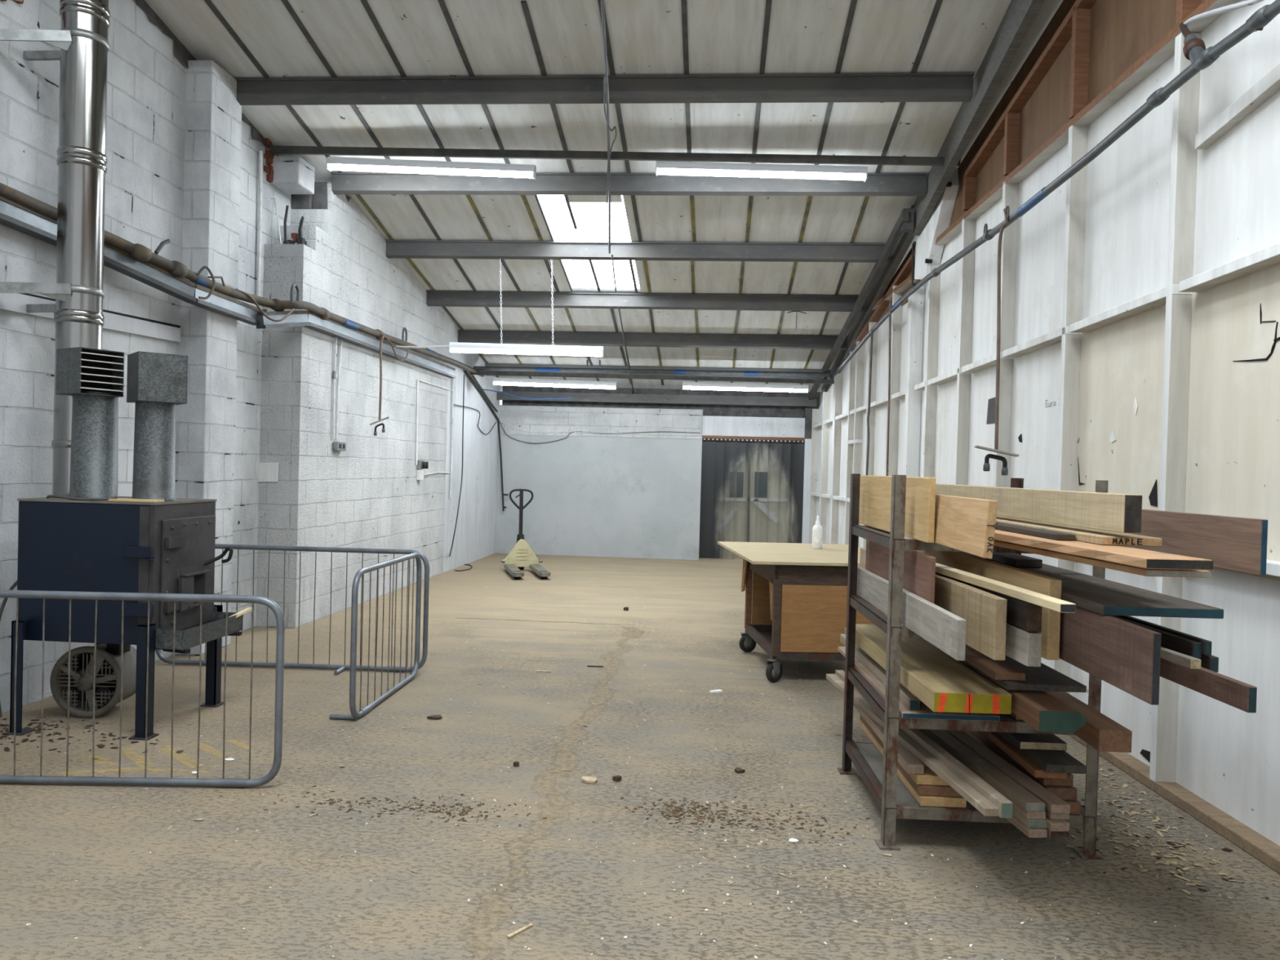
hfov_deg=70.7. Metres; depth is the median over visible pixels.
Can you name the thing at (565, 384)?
diffuser
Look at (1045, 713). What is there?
slab
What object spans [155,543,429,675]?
barrier
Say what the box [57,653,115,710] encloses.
grille
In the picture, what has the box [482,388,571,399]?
cable
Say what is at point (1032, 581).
board
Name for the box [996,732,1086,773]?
board
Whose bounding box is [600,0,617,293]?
conduit
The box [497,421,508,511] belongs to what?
pipe
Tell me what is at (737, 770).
chip
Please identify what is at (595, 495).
wall
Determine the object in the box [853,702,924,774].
board
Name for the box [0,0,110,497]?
flue pipe
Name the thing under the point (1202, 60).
pipe fitting
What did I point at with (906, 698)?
board
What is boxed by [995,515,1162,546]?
board
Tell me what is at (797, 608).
workbench
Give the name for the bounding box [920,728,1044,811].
batten
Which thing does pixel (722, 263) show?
ceiling
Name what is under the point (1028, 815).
batten
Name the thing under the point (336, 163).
fluorescent light
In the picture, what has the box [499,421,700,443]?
cable
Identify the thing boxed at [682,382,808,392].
batten
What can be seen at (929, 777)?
board
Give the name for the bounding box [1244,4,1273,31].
socket
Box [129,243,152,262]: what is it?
joint
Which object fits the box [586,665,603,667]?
wood sliver
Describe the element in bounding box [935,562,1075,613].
batten
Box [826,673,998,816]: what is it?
lath
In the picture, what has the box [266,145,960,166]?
bar
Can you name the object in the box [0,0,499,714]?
wall
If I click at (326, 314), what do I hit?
joint
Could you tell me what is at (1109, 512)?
beam
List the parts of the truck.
loop handle, plate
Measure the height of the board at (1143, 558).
0.029 m
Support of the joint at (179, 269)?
attached to the pipe at (140, 252)
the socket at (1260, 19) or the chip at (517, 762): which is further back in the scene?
the chip at (517, 762)
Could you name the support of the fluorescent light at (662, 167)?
attached to the bar at (274, 149)
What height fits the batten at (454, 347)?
1.080 m
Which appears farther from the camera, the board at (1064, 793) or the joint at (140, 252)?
the joint at (140, 252)
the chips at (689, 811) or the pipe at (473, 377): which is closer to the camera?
the chips at (689, 811)
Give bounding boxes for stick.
[1160,646,1200,669]
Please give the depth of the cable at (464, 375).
13.04 m
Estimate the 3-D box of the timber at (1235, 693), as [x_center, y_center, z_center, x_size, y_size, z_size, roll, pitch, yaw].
[1.708,0.592,3.582,0.026,0.073,2.202,2,1,1]
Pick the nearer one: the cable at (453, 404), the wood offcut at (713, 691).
the wood offcut at (713, 691)
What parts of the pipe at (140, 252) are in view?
valve lever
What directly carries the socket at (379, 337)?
attached to the pipe at (140, 252)
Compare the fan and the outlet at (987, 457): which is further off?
the outlet at (987, 457)
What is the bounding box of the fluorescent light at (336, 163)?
[326,156,536,179]
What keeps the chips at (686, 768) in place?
on the floor
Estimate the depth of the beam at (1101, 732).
3.41 m
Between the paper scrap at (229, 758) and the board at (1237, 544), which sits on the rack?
the board at (1237, 544)
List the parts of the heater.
foot plate, leg, louvre blade, louvre blade, louvre blade, louvre blade, louvre blade, louvre blade, foot plate, leg, plate, fire door, slide rail, slide rail, foot plate, leg, door handle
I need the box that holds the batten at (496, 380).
[492,377,617,389]
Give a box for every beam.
[935,483,1142,533]
[1045,691,1132,752]
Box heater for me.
[3,346,233,740]
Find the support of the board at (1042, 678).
on the slab
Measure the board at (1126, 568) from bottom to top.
0.020 m
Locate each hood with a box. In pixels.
[55,346,124,397]
[126,351,187,404]
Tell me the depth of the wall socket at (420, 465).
11.46 m
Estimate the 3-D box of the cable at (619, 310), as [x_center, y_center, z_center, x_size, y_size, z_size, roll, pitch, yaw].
[-0.170,-1.743,13.942,0.048,0.995,5.096,2,1,2]
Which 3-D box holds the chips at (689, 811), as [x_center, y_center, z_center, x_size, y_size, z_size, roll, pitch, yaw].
[-0.365,1.484,4.088,3.108,0.007,0.651,2,1,4]
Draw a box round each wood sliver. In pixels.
[506,923,533,938]
[536,670,551,672]
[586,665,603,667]
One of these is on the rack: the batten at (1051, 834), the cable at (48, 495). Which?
the batten at (1051, 834)
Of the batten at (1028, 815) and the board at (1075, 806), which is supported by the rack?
the board at (1075, 806)
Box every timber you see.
[935,572,1042,631]
[1005,622,1041,666]
[1110,615,1201,657]
[1117,615,1212,655]
[1160,657,1257,712]
[1161,646,1218,672]
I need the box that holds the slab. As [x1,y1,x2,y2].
[958,660,1086,733]
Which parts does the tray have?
support arm, support arm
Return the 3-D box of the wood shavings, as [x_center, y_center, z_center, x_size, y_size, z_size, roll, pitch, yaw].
[2.165,1.549,4.238,0.671,0.010,2.052,2,1,4]
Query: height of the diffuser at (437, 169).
0.046 m
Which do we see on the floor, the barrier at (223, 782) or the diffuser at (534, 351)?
the barrier at (223, 782)
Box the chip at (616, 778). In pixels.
[612,775,621,782]
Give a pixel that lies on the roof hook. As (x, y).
(790, 311)
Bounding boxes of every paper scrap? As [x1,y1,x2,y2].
[224,757,234,760]
[788,838,799,842]
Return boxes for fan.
[49,643,136,718]
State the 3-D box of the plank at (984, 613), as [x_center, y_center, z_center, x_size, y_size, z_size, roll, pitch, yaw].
[1.253,0.503,4.106,0.042,0.212,2.000,2,1,1]
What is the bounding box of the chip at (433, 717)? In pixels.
[426,715,441,719]
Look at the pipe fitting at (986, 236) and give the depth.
6.68 m
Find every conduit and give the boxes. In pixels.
[256,150,262,296]
[395,345,448,348]
[415,379,453,464]
[423,471,450,475]
[448,377,453,498]
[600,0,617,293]
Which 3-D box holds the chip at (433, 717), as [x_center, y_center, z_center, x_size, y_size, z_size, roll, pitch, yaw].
[-1.238,1.435,5.456,0.082,0.015,0.053,2,1,16]
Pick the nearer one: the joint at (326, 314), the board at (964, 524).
the board at (964, 524)
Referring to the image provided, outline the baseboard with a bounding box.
[884,613,1279,874]
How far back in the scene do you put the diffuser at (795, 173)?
7.81 m
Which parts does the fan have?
grille arm, fan blade, fan blade, grille arm, grille arm, fan blade, grille arm, fan blade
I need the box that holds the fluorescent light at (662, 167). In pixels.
[655,160,867,182]
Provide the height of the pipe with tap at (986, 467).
1.878 m
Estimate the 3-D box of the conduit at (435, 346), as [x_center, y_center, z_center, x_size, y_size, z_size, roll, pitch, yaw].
[-2.478,-1.517,10.262,0.685,0.033,0.021,2,1,13]
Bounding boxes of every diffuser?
[328,164,533,177]
[450,347,601,356]
[493,382,615,389]
[657,168,866,180]
[683,386,807,392]
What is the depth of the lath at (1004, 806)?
3.56 m
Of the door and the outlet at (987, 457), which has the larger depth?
the door
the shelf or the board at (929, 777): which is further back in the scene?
the shelf
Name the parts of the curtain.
hanging rail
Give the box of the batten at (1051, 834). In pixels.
[1045,827,1068,837]
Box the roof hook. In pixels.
[786,311,806,328]
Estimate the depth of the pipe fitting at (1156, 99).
4.40 m
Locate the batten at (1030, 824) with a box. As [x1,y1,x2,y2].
[1012,807,1046,828]
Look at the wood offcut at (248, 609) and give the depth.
5.55 m
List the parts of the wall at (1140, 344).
wall panel, wall panel, wall panel, wall panel, wall panel, wall panel, wall panel, wall panel, wall panel, wall panel, wall panel, wall panel, raking rail, wall panel, wall panel, rail, plywood panel, wall panel, wall panel, tie rod, portal leg, wall panel, wall panel, wall panel, wall panel, wall panel, wall panel, raking rail, wall panel, wall panel, wall panel, plywood panel, rail, wall panel, wall panel, wall panel, wall panel, wall panel, wall panel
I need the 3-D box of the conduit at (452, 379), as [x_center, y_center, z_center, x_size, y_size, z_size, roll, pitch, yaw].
[-2.685,-0.609,12.855,0.027,1.745,0.076,2,1,4]
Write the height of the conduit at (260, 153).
1.312 m
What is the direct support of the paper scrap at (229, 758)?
on the floor
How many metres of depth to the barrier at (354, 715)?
5.70 m
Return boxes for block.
[1008,711,1022,719]
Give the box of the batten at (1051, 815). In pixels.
[1044,808,1069,819]
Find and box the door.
[718,457,792,556]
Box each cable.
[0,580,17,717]
[46,494,117,500]
[449,374,472,571]
[453,404,497,435]
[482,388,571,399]
[499,420,700,435]
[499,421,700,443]
[617,305,634,394]
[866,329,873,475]
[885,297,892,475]
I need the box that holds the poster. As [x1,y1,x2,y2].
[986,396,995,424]
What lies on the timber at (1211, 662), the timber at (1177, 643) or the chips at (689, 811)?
the timber at (1177, 643)
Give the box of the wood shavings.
[1066,745,1244,919]
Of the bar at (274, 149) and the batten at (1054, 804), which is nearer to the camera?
the batten at (1054, 804)
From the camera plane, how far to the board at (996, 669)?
3.61 m
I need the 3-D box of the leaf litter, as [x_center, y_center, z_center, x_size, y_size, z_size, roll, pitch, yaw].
[-0.619,1.476,4.115,6.284,0.010,2.122,2,1,4]
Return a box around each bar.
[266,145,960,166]
[470,370,834,383]
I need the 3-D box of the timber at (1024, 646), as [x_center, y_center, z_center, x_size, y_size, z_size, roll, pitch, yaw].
[1.327,0.558,3.866,0.051,0.113,1.700,2,1,0]
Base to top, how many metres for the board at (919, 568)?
0.310 m
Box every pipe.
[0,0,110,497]
[0,182,484,377]
[464,370,499,421]
[471,375,497,412]
[473,360,831,377]
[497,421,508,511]
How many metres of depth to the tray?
5.13 m
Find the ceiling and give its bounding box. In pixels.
[144,0,1063,406]
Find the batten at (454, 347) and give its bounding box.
[448,258,604,357]
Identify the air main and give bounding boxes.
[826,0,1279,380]
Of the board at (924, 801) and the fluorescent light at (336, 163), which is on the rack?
the board at (924, 801)
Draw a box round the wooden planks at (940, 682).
[855,623,1011,714]
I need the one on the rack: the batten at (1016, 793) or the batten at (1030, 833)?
the batten at (1030, 833)
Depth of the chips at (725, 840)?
3.31 m
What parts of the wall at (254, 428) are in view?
plate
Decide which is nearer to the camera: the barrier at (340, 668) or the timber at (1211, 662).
the timber at (1211, 662)
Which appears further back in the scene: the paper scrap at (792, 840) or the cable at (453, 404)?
the cable at (453, 404)
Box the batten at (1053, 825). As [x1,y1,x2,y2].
[1045,816,1069,831]
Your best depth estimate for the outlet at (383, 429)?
9.51 m
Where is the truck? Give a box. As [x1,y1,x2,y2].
[501,488,551,578]
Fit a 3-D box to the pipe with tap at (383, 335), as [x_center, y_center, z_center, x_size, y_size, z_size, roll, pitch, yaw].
[-2.771,-1.022,9.624,0.195,1.108,0.328,1,1,-15]
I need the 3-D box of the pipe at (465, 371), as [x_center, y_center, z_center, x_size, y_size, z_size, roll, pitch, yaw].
[-2.518,-1.321,14.472,0.039,0.645,2.160,2,1,4]
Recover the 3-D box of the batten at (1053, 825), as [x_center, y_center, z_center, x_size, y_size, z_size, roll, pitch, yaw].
[1.537,1.315,4.578,0.078,0.032,2.250,1,1,-4]
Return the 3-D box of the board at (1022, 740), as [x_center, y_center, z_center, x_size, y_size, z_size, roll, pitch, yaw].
[1.744,1.135,4.312,0.200,0.034,0.902,2,1,2]
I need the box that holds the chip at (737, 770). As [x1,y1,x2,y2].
[734,767,745,773]
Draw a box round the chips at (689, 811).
[220,785,910,846]
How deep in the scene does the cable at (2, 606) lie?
5.16 m
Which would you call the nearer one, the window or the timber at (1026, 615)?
the timber at (1026, 615)
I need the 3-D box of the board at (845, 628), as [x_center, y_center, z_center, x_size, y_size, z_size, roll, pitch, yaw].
[1.215,0.894,4.548,0.070,0.030,1.500,2,1,2]
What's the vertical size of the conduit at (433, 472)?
0.052 m
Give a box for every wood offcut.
[107,497,164,502]
[229,607,252,617]
[709,689,722,693]
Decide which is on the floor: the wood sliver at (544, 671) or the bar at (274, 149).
the wood sliver at (544, 671)
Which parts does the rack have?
foot plate, post, cross rail, rail, rail, cross rail, rail, rail, foot plate, post, cross rail, cross rail, cross rail, cross rail, post, rail, foot plate, post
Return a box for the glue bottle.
[812,515,822,549]
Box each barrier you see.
[0,589,284,787]
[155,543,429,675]
[328,552,422,719]
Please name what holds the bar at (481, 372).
attached to the wall at (1140, 344)
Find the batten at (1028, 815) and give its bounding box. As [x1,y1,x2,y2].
[918,728,1045,819]
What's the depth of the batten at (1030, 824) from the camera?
3.48 m
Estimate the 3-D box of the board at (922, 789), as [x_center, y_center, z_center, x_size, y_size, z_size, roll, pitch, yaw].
[1.281,1.299,4.353,0.190,0.040,1.150,2,1,2]
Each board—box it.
[837,646,999,721]
[840,634,919,710]
[844,627,917,697]
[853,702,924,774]
[856,565,966,661]
[858,475,936,542]
[859,715,961,796]
[861,721,966,807]
[865,539,935,604]
[908,760,948,785]
[914,550,1062,660]
[933,493,998,559]
[959,551,1223,618]
[962,551,1042,567]
[962,655,1086,692]
[963,730,1080,813]
[964,644,1025,680]
[968,730,1076,799]
[981,731,1066,778]
[984,734,1073,786]
[993,539,1211,577]
[994,528,1213,570]
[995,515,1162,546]
[995,522,1075,540]
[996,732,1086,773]
[999,732,1066,751]
[1058,605,1161,705]
[1119,509,1267,575]
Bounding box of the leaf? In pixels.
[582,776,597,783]
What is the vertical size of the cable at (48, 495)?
0.028 m
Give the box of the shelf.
[758,631,780,650]
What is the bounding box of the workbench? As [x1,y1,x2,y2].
[717,541,884,682]
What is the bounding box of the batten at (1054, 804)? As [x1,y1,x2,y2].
[944,729,1070,813]
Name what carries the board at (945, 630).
on the rack
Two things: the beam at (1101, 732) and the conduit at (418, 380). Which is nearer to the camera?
the beam at (1101, 732)
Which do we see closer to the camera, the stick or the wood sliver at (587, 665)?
the stick
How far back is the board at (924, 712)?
3.76 m
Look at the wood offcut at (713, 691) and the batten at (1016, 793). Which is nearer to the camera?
the batten at (1016, 793)
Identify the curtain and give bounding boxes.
[698,435,804,559]
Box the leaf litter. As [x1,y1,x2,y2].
[0,715,1269,898]
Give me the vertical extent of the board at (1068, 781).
0.048 m
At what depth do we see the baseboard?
4.13 m
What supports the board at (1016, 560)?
on the board at (1104, 597)
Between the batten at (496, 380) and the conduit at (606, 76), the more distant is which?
the batten at (496, 380)
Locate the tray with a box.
[155,611,243,653]
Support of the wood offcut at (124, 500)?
on the heater
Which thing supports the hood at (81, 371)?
attached to the heater
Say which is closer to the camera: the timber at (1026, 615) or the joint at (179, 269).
the timber at (1026, 615)
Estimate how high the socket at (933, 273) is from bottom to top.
0.071 m
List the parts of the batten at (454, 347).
chain, chain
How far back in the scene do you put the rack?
3.74 m
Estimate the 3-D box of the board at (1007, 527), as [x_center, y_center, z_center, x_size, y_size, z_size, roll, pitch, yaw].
[1.463,0.187,3.765,0.063,0.020,1.402,2,1,1]
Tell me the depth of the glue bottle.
7.69 m
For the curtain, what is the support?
hanging from the wall at (595, 495)
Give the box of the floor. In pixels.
[0,553,1279,959]
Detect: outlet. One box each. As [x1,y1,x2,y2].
[374,422,384,431]
[984,453,1007,466]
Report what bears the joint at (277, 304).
attached to the pipe at (140, 252)
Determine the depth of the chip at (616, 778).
4.44 m
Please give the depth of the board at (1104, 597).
3.02 m
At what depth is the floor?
3.88 m
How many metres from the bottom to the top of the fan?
0.428 m
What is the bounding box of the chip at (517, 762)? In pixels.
[513,760,519,766]
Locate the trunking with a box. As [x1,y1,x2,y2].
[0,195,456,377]
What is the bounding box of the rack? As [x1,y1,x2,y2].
[837,473,1108,859]
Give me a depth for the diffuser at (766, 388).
13.36 m
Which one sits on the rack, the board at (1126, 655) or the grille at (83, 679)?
the board at (1126, 655)
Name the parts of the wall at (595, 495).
lintel panel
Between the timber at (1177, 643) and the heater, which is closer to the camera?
the timber at (1177, 643)
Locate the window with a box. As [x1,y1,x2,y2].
[534,195,639,292]
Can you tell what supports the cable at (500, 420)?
attached to the wall at (595, 495)
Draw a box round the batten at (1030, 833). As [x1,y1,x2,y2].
[1005,815,1047,837]
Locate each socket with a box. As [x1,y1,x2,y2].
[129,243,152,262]
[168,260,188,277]
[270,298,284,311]
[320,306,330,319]
[332,337,346,451]
[376,328,384,339]
[416,460,428,479]
[930,267,940,276]
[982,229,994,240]
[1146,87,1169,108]
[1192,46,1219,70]
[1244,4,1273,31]
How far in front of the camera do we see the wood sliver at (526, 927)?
2.99 m
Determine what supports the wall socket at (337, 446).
attached to the wall at (254, 428)
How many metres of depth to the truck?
13.16 m
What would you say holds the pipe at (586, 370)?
attached to the ceiling
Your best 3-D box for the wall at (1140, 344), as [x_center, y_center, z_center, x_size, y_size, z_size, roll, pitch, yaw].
[2.764,-1.697,6.217,0.226,6.475,18.086,2,1,1]
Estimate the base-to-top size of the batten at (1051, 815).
0.032 m
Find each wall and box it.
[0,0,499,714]
[495,385,821,559]
[808,0,1279,845]
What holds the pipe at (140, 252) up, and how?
attached to the wall at (254, 428)
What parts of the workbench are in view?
leg, rail, rail, panel, leg, rail, panel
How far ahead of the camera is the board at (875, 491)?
3.86 m
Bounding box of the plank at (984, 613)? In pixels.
[859,547,1007,660]
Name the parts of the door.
post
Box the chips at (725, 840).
[269,767,1213,959]
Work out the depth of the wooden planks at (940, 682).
3.68 m
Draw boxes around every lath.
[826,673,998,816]
[835,670,1012,817]
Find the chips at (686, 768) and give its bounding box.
[167,575,1241,884]
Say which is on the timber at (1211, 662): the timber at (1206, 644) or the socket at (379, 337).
the timber at (1206, 644)
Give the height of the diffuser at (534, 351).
0.046 m
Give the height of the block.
0.106 m

